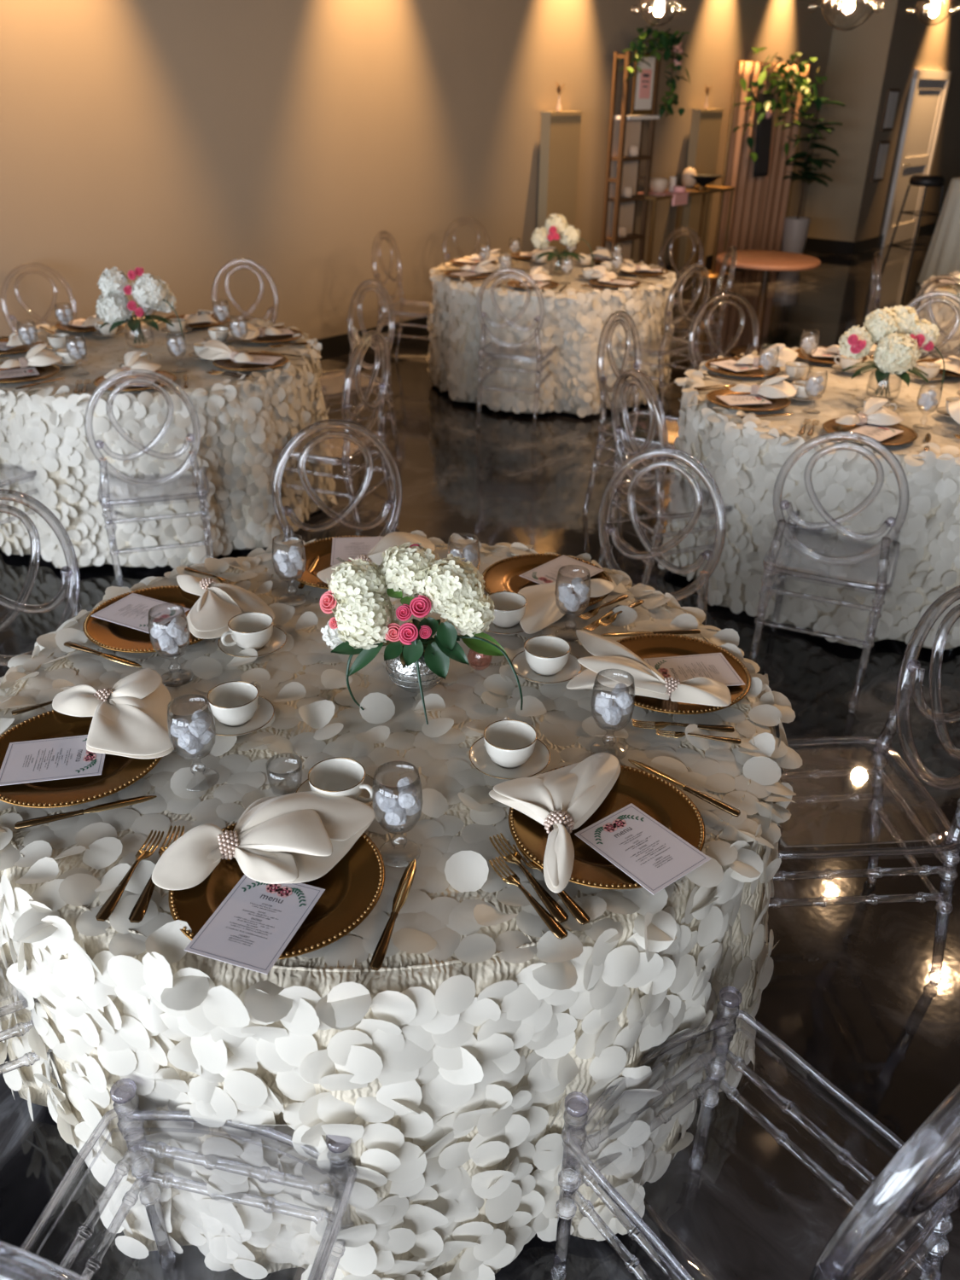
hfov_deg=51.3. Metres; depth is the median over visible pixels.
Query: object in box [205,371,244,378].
fork
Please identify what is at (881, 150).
framed picture
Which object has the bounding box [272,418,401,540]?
chair
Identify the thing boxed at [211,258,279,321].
chair
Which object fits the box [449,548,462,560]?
ice cube
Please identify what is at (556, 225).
flower bouquet
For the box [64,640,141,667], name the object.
knife
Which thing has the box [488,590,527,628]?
coffee cup
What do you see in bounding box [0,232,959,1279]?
floor
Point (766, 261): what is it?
round side table
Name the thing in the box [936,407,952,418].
saucer
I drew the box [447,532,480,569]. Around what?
water goblet
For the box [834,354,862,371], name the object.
coffee cup
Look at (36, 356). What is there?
napkin
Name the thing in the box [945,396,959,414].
coffee cup
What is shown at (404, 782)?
ice cube
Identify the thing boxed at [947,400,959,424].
napkin
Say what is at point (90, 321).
napkin
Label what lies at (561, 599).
ice cube
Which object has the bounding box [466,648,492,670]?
votive holder
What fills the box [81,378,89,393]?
fork
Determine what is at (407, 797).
ice cube
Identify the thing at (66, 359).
coffee cup
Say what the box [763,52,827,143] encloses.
vine
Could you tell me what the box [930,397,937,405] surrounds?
ice cube
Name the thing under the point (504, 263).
ice cube
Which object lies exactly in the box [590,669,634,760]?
water goblet
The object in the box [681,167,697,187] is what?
ornament
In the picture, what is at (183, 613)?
bowl
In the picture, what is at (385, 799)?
ice cube
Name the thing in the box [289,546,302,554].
ice cube
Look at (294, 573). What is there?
ice cube
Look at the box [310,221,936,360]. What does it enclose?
baseboard
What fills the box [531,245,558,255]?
napkin
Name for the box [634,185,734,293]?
console table
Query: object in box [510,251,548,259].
charger plate
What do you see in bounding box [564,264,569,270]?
ice cube
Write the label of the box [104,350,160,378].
napkin
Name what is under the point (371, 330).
chair
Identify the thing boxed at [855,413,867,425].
napkin ring
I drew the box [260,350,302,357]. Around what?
knife
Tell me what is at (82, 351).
ice cube
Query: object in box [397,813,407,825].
ice cube
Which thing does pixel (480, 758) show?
saucer
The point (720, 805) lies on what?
knife
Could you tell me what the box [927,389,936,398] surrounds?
ice cube
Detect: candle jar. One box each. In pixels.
[617,226,627,237]
[622,186,633,197]
[628,145,639,156]
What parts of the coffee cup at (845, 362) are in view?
handle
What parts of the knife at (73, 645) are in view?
handle, blade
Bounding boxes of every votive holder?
[266,752,302,795]
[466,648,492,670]
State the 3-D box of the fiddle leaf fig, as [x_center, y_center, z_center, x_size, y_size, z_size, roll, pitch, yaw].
[3.939,-5.535,12.075,0.688,1.801,0.637,24,36,35]
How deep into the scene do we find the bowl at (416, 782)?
1.57 m
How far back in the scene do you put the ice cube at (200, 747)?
1.75 m
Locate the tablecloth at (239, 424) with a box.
[0,314,337,569]
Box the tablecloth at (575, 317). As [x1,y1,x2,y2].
[425,251,677,417]
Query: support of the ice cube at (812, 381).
in the water goblet at (809, 369)
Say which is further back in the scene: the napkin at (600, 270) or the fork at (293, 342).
the napkin at (600, 270)
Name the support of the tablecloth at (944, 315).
on the floor
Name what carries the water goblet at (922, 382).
on the tablecloth at (745, 456)
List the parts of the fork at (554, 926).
handle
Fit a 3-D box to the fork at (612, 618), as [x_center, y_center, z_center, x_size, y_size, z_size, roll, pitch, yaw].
[0.334,-0.066,2.367,0.024,0.008,0.179,24,36,35]
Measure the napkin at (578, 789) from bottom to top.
0.038 m
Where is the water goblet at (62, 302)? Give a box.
[54,302,75,338]
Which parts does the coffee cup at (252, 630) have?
handle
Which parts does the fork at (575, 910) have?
handle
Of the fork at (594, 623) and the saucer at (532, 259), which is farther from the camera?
the saucer at (532, 259)
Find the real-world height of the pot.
0.500 m
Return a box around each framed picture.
[752,93,774,177]
[869,140,890,181]
[878,88,900,131]
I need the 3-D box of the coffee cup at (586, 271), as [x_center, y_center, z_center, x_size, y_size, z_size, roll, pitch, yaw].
[0.716,-2.390,6.510,0.097,0.057,0.108,22,35,33]
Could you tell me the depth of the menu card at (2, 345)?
4.59 m
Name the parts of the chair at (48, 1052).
leg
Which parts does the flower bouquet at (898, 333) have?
grass blade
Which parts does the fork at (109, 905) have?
handle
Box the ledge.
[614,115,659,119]
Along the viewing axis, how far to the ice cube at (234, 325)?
4.57 m
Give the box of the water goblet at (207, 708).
[167,693,216,791]
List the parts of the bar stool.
leg, foot rail, leg, foot rail, seat, leg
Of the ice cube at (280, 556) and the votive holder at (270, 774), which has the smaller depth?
the votive holder at (270, 774)
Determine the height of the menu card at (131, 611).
0.002 m
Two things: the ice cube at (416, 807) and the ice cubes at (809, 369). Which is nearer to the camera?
the ice cube at (416, 807)
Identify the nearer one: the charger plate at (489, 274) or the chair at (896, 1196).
the chair at (896, 1196)
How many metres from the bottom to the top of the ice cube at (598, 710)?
0.034 m
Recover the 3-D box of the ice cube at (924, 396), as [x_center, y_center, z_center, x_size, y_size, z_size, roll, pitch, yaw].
[1.637,-0.894,3.667,0.029,0.031,0.030,-3,29,-7]
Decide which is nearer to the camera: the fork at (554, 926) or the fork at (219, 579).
the fork at (554, 926)
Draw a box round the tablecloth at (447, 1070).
[0,529,802,1279]
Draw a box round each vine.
[733,47,810,162]
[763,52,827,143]
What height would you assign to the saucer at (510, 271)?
0.018 m
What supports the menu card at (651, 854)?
on the charger plate at (655, 796)
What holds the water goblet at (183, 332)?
on the tablecloth at (239, 424)
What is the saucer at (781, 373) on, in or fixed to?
on the tablecloth at (745, 456)
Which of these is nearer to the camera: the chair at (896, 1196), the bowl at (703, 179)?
the chair at (896, 1196)
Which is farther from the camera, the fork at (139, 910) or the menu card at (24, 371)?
the menu card at (24, 371)
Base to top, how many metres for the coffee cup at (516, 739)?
0.057 m
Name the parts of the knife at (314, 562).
handle, blade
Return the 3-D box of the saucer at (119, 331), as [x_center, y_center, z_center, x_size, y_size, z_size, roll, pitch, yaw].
[-1.821,-1.502,4.899,0.150,0.018,0.150,1,29,0]
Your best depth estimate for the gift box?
9.96 m
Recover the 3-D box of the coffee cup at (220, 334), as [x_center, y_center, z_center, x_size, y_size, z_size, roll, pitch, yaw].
[-1.256,-1.462,4.789,0.097,0.057,0.108,21,35,31]
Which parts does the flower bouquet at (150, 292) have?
grass blade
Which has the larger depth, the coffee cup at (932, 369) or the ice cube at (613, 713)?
the coffee cup at (932, 369)
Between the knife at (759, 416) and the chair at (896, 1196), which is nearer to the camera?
the chair at (896, 1196)
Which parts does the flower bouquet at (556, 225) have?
grass blade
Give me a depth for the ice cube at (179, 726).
1.72 m
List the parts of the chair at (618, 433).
leg, leg, seat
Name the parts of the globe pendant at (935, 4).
bulb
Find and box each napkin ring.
[17,357,28,367]
[93,687,114,702]
[120,366,131,377]
[198,577,217,589]
[217,829,238,860]
[229,351,238,361]
[257,327,265,337]
[353,554,372,561]
[471,265,476,272]
[525,274,532,281]
[543,809,574,833]
[634,264,640,271]
[663,675,680,698]
[750,384,759,395]
[752,356,761,366]
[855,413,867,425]
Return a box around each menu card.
[0,342,17,349]
[0,366,39,378]
[0,734,105,785]
[60,318,88,327]
[90,593,189,633]
[116,374,162,386]
[184,873,325,974]
[234,354,283,364]
[264,328,294,336]
[330,536,382,565]
[451,270,482,276]
[453,258,482,262]
[518,252,534,255]
[518,554,604,584]
[520,280,549,286]
[574,802,710,894]
[603,279,636,285]
[639,267,662,271]
[643,652,744,686]
[709,359,759,372]
[716,394,771,405]
[810,348,838,356]
[846,423,903,441]
[936,279,959,283]
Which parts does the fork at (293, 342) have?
handle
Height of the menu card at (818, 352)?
0.002 m
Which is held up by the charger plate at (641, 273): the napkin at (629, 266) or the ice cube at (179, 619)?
the napkin at (629, 266)
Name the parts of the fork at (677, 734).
handle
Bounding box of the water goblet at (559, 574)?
[554,565,590,641]
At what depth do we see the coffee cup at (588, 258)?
6.98 m
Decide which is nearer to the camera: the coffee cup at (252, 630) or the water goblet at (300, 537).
the coffee cup at (252, 630)
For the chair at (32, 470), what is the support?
on the floor
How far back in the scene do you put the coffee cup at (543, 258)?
7.06 m
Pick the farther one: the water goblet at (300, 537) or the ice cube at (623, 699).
the water goblet at (300, 537)
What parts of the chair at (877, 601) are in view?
leg, leg, seat, leg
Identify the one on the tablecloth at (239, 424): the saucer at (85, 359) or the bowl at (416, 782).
the saucer at (85, 359)
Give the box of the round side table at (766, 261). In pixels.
[715,250,820,355]
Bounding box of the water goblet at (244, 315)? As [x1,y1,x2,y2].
[229,314,248,352]
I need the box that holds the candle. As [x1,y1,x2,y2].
[668,176,676,191]
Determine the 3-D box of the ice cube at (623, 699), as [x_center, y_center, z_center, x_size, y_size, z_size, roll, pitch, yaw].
[0.261,0.108,1.813,0.035,0.035,0.030,15,32,24]
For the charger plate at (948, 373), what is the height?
0.018 m
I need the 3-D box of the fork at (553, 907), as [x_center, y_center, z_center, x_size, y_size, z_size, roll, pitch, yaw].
[0.075,0.371,1.571,0.028,0.010,0.213,-14,32,-25]
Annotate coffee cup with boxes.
[46,332,69,349]
[53,347,79,364]
[94,320,117,335]
[139,351,151,360]
[165,318,187,332]
[192,341,207,358]
[207,680,260,726]
[208,326,228,341]
[221,611,273,650]
[308,757,374,802]
[483,716,536,767]
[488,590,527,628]
[494,262,510,273]
[497,256,511,262]
[524,634,570,675]
[532,252,546,261]
[540,268,549,274]
[578,254,591,264]
[581,267,595,278]
[600,261,616,271]
[785,361,808,378]
[791,379,812,399]
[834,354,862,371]
[863,396,896,411]
[913,361,941,378]
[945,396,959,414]
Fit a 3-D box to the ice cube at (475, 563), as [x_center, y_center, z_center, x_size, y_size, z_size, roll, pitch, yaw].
[-0.020,-0.185,2.395,0.032,0.031,0.029,16,32,25]
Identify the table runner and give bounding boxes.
[637,190,690,205]
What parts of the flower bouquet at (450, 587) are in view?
grass blade, grass blade, grass blade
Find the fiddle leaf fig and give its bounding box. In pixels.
[781,97,844,254]
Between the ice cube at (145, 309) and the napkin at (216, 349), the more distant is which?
the ice cube at (145, 309)
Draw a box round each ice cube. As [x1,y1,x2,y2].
[18,327,26,334]
[22,333,29,340]
[25,337,33,344]
[28,325,35,333]
[29,332,37,339]
[56,309,63,316]
[58,314,66,321]
[61,320,69,325]
[64,308,71,314]
[65,314,72,321]
[66,342,75,349]
[70,348,79,355]
[74,352,81,359]
[76,340,84,348]
[78,347,86,354]
[142,307,149,313]
[150,622,166,639]
[157,634,174,651]
[165,621,184,638]
[166,639,178,653]
[167,338,175,347]
[169,616,186,628]
[169,717,188,737]
[170,345,179,352]
[172,630,188,645]
[174,349,181,356]
[176,337,184,344]
[177,732,198,750]
[178,343,186,352]
[186,741,203,754]
[188,716,209,737]
[191,709,211,726]
[197,727,215,744]
[213,306,221,313]
[216,311,222,318]
[221,304,227,311]
[222,310,229,317]
[230,322,237,329]
[233,327,241,335]
[235,332,243,337]
[238,320,245,327]
[240,326,246,334]
[273,549,288,564]
[279,560,294,573]
[283,568,297,576]
[287,548,302,562]
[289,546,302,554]
[292,558,304,570]
[375,787,395,809]
[379,794,398,812]
[384,802,404,825]
[396,776,417,792]
[397,787,416,808]
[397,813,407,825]
[404,797,420,815]
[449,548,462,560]
[462,544,477,555]
[464,548,477,561]
[465,558,478,567]
[502,261,507,266]
[558,582,572,597]
[558,594,564,603]
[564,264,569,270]
[564,593,578,608]
[564,603,579,611]
[571,576,585,587]
[573,581,589,597]
[574,593,588,605]
[594,703,612,715]
[595,692,612,708]
[601,705,622,722]
[601,715,620,725]
[610,682,628,699]
[613,689,633,709]
[613,701,631,715]
[614,260,619,265]
[761,353,769,360]
[762,364,771,370]
[763,359,773,366]
[768,351,775,358]
[769,358,776,366]
[802,337,810,344]
[803,348,812,354]
[805,342,813,350]
[805,384,812,390]
[808,335,815,343]
[808,377,816,386]
[809,390,819,395]
[811,342,816,349]
[811,384,820,393]
[815,375,823,383]
[818,383,824,391]
[918,397,925,405]
[920,392,930,400]
[922,403,930,410]
[924,399,934,407]
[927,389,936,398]
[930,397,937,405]
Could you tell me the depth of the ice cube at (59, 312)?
4.77 m
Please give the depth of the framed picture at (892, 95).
12.44 m
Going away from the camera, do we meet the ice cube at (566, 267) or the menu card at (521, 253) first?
the ice cube at (566, 267)
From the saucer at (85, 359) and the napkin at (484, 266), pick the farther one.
the napkin at (484, 266)
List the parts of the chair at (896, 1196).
leg, leg, seat, leg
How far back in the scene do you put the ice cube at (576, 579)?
2.23 m
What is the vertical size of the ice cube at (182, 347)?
0.035 m
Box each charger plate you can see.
[0,337,44,354]
[0,364,60,383]
[0,709,162,808]
[54,317,121,331]
[82,585,203,652]
[93,369,176,391]
[168,314,229,327]
[168,822,384,959]
[212,351,288,371]
[236,326,302,343]
[287,535,382,589]
[444,269,494,279]
[449,257,496,265]
[482,552,612,610]
[506,279,559,289]
[508,764,705,889]
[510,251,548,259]
[588,277,640,287]
[591,256,627,263]
[609,633,751,714]
[619,267,669,275]
[704,357,779,377]
[705,387,791,411]
[794,346,867,364]
[822,417,918,445]
[915,358,959,377]
[931,277,959,286]
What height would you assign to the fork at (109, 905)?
0.010 m
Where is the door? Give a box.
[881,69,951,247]
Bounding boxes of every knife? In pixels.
[14,795,157,829]
[15,377,65,389]
[39,325,56,333]
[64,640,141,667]
[183,373,187,388]
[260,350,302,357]
[297,556,319,588]
[369,858,416,971]
[461,279,494,281]
[600,628,700,636]
[628,759,740,816]
[702,372,742,381]
[740,413,793,418]
[924,432,930,450]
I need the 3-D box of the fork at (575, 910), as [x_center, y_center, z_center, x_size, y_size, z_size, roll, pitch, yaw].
[0.110,0.377,1.563,0.026,0.009,0.198,-15,33,-25]
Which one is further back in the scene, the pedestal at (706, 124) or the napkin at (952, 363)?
the pedestal at (706, 124)
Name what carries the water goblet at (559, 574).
on the tablecloth at (447, 1070)
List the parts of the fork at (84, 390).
handle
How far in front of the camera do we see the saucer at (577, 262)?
7.00 m
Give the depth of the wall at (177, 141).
7.12 m
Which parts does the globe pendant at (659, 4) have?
bulb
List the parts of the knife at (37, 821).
handle, blade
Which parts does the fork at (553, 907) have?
handle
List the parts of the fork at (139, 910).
handle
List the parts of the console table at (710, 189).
leg, leg, leg, leg, leg, leg, leg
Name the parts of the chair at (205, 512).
leg, seat, leg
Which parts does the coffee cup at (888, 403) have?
handle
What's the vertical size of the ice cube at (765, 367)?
0.030 m
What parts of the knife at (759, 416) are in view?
handle, blade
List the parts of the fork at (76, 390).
handle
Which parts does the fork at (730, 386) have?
handle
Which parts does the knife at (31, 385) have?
handle, blade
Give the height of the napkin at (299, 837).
0.046 m
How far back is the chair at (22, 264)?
5.72 m
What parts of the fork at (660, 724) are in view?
handle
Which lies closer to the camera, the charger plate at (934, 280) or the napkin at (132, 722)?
the napkin at (132, 722)
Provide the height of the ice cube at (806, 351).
0.035 m
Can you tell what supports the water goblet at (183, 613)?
on the tablecloth at (447, 1070)
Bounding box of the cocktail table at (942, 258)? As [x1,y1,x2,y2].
[917,176,959,284]
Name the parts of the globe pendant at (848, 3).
bulb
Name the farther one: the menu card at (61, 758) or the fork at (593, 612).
the fork at (593, 612)
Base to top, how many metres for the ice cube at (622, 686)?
0.031 m
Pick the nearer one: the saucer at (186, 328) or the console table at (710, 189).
the saucer at (186, 328)
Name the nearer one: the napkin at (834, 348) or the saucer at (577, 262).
the napkin at (834, 348)
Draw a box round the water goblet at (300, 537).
[271,533,307,605]
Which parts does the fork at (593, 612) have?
handle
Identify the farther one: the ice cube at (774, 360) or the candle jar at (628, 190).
the candle jar at (628, 190)
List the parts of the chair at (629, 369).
leg, leg, seat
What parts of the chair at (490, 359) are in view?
leg, seat, leg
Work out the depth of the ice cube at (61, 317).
4.77 m
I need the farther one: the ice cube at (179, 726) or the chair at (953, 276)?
the chair at (953, 276)
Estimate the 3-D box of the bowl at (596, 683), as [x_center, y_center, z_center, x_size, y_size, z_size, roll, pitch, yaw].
[0.244,0.116,1.833,0.080,0.106,0.080,1,29,0]
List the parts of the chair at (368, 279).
seat, leg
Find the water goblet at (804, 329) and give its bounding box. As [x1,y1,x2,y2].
[799,329,819,368]
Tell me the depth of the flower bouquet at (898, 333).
3.94 m
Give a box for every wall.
[0,0,837,339]
[803,0,959,242]
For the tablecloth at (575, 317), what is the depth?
6.38 m
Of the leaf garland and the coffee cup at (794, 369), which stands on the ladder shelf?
the leaf garland
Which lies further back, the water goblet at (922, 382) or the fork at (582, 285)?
the fork at (582, 285)
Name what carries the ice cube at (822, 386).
in the water goblet at (809, 369)
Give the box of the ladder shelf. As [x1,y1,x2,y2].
[600,52,661,261]
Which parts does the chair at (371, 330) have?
seat, leg, leg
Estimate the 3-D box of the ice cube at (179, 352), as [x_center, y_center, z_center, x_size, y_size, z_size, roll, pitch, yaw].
[-1.300,-1.237,4.292,0.031,0.035,0.035,25,37,37]
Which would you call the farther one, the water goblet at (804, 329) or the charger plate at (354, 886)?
the water goblet at (804, 329)
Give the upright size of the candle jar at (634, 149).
0.092 m
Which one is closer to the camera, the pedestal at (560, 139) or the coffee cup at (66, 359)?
the coffee cup at (66, 359)
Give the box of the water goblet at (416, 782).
[372,760,423,867]
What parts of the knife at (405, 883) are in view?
handle, blade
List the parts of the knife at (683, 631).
blade, handle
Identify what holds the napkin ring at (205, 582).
attached to the napkin at (209, 617)
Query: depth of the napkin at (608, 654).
2.04 m
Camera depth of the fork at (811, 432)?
3.66 m
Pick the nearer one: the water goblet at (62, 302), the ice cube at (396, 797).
the ice cube at (396, 797)
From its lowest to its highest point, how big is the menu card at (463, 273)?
0.002 m
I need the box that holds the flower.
[671,36,683,66]
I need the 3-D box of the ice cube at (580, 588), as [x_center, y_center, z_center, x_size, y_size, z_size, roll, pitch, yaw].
[0.224,-0.113,2.210,0.031,0.032,0.029,-19,35,-31]
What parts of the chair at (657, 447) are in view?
leg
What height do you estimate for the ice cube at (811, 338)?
0.035 m
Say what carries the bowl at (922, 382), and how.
on the water goblet at (922, 382)
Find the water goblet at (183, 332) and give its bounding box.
[166,331,187,372]
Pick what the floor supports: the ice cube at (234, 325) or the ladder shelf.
the ladder shelf
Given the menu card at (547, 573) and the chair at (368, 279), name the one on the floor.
the chair at (368, 279)
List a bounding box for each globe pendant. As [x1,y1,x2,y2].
[630,0,685,26]
[808,0,878,30]
[915,0,954,25]
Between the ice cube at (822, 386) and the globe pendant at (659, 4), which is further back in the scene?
the globe pendant at (659, 4)
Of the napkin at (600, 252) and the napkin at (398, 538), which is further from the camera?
the napkin at (600, 252)
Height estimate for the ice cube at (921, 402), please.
0.032 m
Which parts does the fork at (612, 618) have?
handle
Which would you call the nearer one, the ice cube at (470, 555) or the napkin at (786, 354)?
the ice cube at (470, 555)
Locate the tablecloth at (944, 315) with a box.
[916,270,959,359]
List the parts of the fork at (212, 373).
handle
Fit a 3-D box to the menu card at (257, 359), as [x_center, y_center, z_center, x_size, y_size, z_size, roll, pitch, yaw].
[-0.984,-1.247,4.439,0.177,0.002,0.133,6,29,9]
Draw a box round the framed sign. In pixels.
[630,51,657,114]
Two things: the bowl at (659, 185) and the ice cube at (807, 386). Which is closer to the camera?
the ice cube at (807, 386)
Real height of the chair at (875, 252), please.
0.962 m
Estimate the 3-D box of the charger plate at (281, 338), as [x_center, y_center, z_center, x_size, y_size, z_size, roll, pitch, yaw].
[-1.036,-1.495,4.905,0.330,0.018,0.330,5,29,8]
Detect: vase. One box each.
[124,323,154,348]
[385,637,442,692]
[556,82,564,111]
[704,84,712,109]
[866,370,901,401]
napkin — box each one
[0,343,62,368]
[5,329,46,346]
[52,668,174,758]
[81,313,104,325]
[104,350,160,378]
[151,791,376,890]
[176,574,275,639]
[185,309,217,323]
[197,339,253,362]
[227,321,281,339]
[316,531,435,583]
[460,260,499,272]
[468,249,505,261]
[488,752,620,892]
[514,266,552,280]
[517,578,614,634]
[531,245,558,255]
[566,629,731,706]
[587,246,614,260]
[590,265,616,281]
[618,259,651,271]
[729,374,797,398]
[735,343,797,366]
[825,343,877,355]
[835,397,903,425]
[933,354,959,373]
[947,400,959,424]
[951,273,959,279]
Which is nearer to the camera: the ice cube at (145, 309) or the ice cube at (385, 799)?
the ice cube at (385, 799)
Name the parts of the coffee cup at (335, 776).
handle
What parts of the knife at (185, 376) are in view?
handle, blade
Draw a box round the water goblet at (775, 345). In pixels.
[756,344,779,385]
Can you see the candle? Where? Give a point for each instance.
(672, 181)
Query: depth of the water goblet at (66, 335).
4.23 m
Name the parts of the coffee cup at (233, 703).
handle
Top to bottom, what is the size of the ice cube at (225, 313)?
0.031 m
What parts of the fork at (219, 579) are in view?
handle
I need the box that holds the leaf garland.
[616,17,690,116]
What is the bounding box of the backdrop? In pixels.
[700,60,810,278]
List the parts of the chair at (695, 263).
seat, leg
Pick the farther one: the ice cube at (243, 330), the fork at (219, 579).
the ice cube at (243, 330)
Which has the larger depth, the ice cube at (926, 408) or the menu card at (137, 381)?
the menu card at (137, 381)
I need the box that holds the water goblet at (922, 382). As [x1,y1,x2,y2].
[912,382,942,429]
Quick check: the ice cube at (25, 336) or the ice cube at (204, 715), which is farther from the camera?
the ice cube at (25, 336)
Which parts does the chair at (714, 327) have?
seat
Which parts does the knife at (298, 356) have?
handle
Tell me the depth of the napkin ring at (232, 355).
4.39 m
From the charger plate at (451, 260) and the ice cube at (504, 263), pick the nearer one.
the ice cube at (504, 263)
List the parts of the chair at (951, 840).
seat, leg, leg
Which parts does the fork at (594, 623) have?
handle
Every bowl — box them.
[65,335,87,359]
[147,603,189,659]
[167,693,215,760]
[372,760,423,833]
[554,565,590,616]
[590,669,634,731]
[649,177,669,193]
[691,173,723,188]
[799,329,819,354]
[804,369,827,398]
[916,382,942,413]
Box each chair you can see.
[0,263,76,332]
[0,470,38,523]
[0,488,82,666]
[0,999,61,1089]
[0,1078,356,1279]
[84,369,213,586]
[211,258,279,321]
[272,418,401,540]
[274,330,397,534]
[320,279,401,459]
[372,230,431,367]
[475,267,556,430]
[551,989,959,1279]
[581,310,678,514]
[597,368,730,583]
[598,447,726,625]
[616,262,709,426]
[658,226,703,355]
[668,245,737,360]
[687,291,755,368]
[749,430,909,710]
[768,584,959,983]
[867,251,881,311]
[905,296,959,358]
[913,275,959,357]
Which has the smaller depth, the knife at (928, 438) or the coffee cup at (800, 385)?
the knife at (928, 438)
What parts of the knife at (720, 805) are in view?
blade, handle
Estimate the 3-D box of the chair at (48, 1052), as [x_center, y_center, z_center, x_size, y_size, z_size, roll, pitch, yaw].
[-1.084,0.569,1.815,0.514,0.962,0.425,-14,32,-24]
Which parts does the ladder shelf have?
frame, panel, frame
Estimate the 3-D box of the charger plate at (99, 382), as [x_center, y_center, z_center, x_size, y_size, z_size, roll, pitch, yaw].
[-1.426,-1.073,4.135,0.330,0.018,0.330,8,30,12]
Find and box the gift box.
[673,186,686,192]
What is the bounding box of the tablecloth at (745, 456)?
[657,346,959,649]
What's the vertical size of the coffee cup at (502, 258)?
0.057 m
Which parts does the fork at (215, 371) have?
handle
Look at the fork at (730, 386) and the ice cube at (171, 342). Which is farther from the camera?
the ice cube at (171, 342)
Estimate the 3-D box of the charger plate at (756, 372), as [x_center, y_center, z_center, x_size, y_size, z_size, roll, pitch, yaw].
[1.169,-1.213,4.453,0.330,0.018,0.330,-21,36,-34]
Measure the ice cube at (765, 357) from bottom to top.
0.032 m
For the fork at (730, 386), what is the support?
on the tablecloth at (745, 456)
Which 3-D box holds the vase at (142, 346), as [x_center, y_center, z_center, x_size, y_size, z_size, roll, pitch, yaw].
[-1.605,-1.437,4.702,0.132,0.100,0.132,1,29,0]
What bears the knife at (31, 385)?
on the tablecloth at (239, 424)
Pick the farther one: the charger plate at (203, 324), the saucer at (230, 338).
the charger plate at (203, 324)
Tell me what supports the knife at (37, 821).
on the tablecloth at (447, 1070)
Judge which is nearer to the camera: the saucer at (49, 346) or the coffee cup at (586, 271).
the saucer at (49, 346)
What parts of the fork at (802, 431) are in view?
handle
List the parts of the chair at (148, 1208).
leg, leg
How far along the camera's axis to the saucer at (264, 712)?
1.94 m
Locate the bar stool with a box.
[878,174,945,283]
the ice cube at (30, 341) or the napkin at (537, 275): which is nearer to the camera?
the ice cube at (30, 341)
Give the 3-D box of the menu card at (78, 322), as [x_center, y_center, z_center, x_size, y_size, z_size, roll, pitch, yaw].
[-2.014,-1.609,5.065,0.177,0.002,0.133,16,32,25]
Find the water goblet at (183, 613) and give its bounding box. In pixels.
[147,603,193,686]
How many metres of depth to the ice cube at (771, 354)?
4.19 m
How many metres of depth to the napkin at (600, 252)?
7.00 m
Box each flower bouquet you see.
[95,267,184,344]
[320,541,523,724]
[529,213,593,272]
[838,305,944,396]
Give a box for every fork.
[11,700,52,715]
[73,379,81,393]
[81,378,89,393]
[95,829,163,921]
[128,825,184,923]
[184,567,238,584]
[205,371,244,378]
[209,369,249,377]
[267,342,307,346]
[269,343,308,347]
[488,832,568,923]
[488,855,567,939]
[512,843,589,925]
[577,594,628,619]
[580,284,602,290]
[582,605,620,630]
[583,284,604,290]
[596,599,644,626]
[631,718,734,732]
[637,276,666,279]
[655,727,740,744]
[693,384,736,389]
[697,386,731,390]
[798,418,810,434]
[807,419,819,436]
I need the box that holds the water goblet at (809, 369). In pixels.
[802,369,827,413]
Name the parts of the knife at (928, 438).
handle, blade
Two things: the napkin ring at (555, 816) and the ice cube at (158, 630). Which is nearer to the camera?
the napkin ring at (555, 816)
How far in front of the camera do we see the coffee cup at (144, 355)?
4.35 m
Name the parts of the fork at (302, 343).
handle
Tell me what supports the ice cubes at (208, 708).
on the water goblet at (207, 708)
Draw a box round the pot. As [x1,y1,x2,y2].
[781,216,810,254]
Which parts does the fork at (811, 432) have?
handle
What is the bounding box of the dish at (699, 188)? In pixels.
[695,186,706,190]
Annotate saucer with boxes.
[44,342,76,350]
[53,356,87,366]
[92,329,124,337]
[161,326,191,333]
[188,351,204,359]
[200,695,274,736]
[203,335,235,343]
[217,626,286,657]
[296,773,380,808]
[469,736,550,779]
[483,621,523,634]
[492,269,514,274]
[511,650,581,683]
[529,258,550,263]
[574,261,595,265]
[577,274,595,279]
[777,370,813,380]
[788,393,821,401]
[832,363,864,372]
[854,407,864,413]
[907,372,944,380]
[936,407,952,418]
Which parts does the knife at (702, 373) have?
handle, blade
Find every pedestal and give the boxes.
[536,110,581,255]
[675,108,723,279]
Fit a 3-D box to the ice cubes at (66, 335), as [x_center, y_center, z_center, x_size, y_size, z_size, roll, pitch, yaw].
[-1.700,-1.230,4.208,0.080,0.106,0.080,1,29,0]
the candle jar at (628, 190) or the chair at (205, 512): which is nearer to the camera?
the chair at (205, 512)
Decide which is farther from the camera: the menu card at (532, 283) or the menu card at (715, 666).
the menu card at (532, 283)
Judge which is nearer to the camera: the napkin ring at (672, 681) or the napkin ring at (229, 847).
the napkin ring at (229, 847)
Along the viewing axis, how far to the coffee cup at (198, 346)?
4.48 m
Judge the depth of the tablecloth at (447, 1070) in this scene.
1.64 m
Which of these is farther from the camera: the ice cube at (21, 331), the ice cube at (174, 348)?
the ice cube at (21, 331)
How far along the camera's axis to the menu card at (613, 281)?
6.32 m
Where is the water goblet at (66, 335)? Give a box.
[65,335,89,375]
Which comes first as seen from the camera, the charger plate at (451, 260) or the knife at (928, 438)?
the knife at (928, 438)

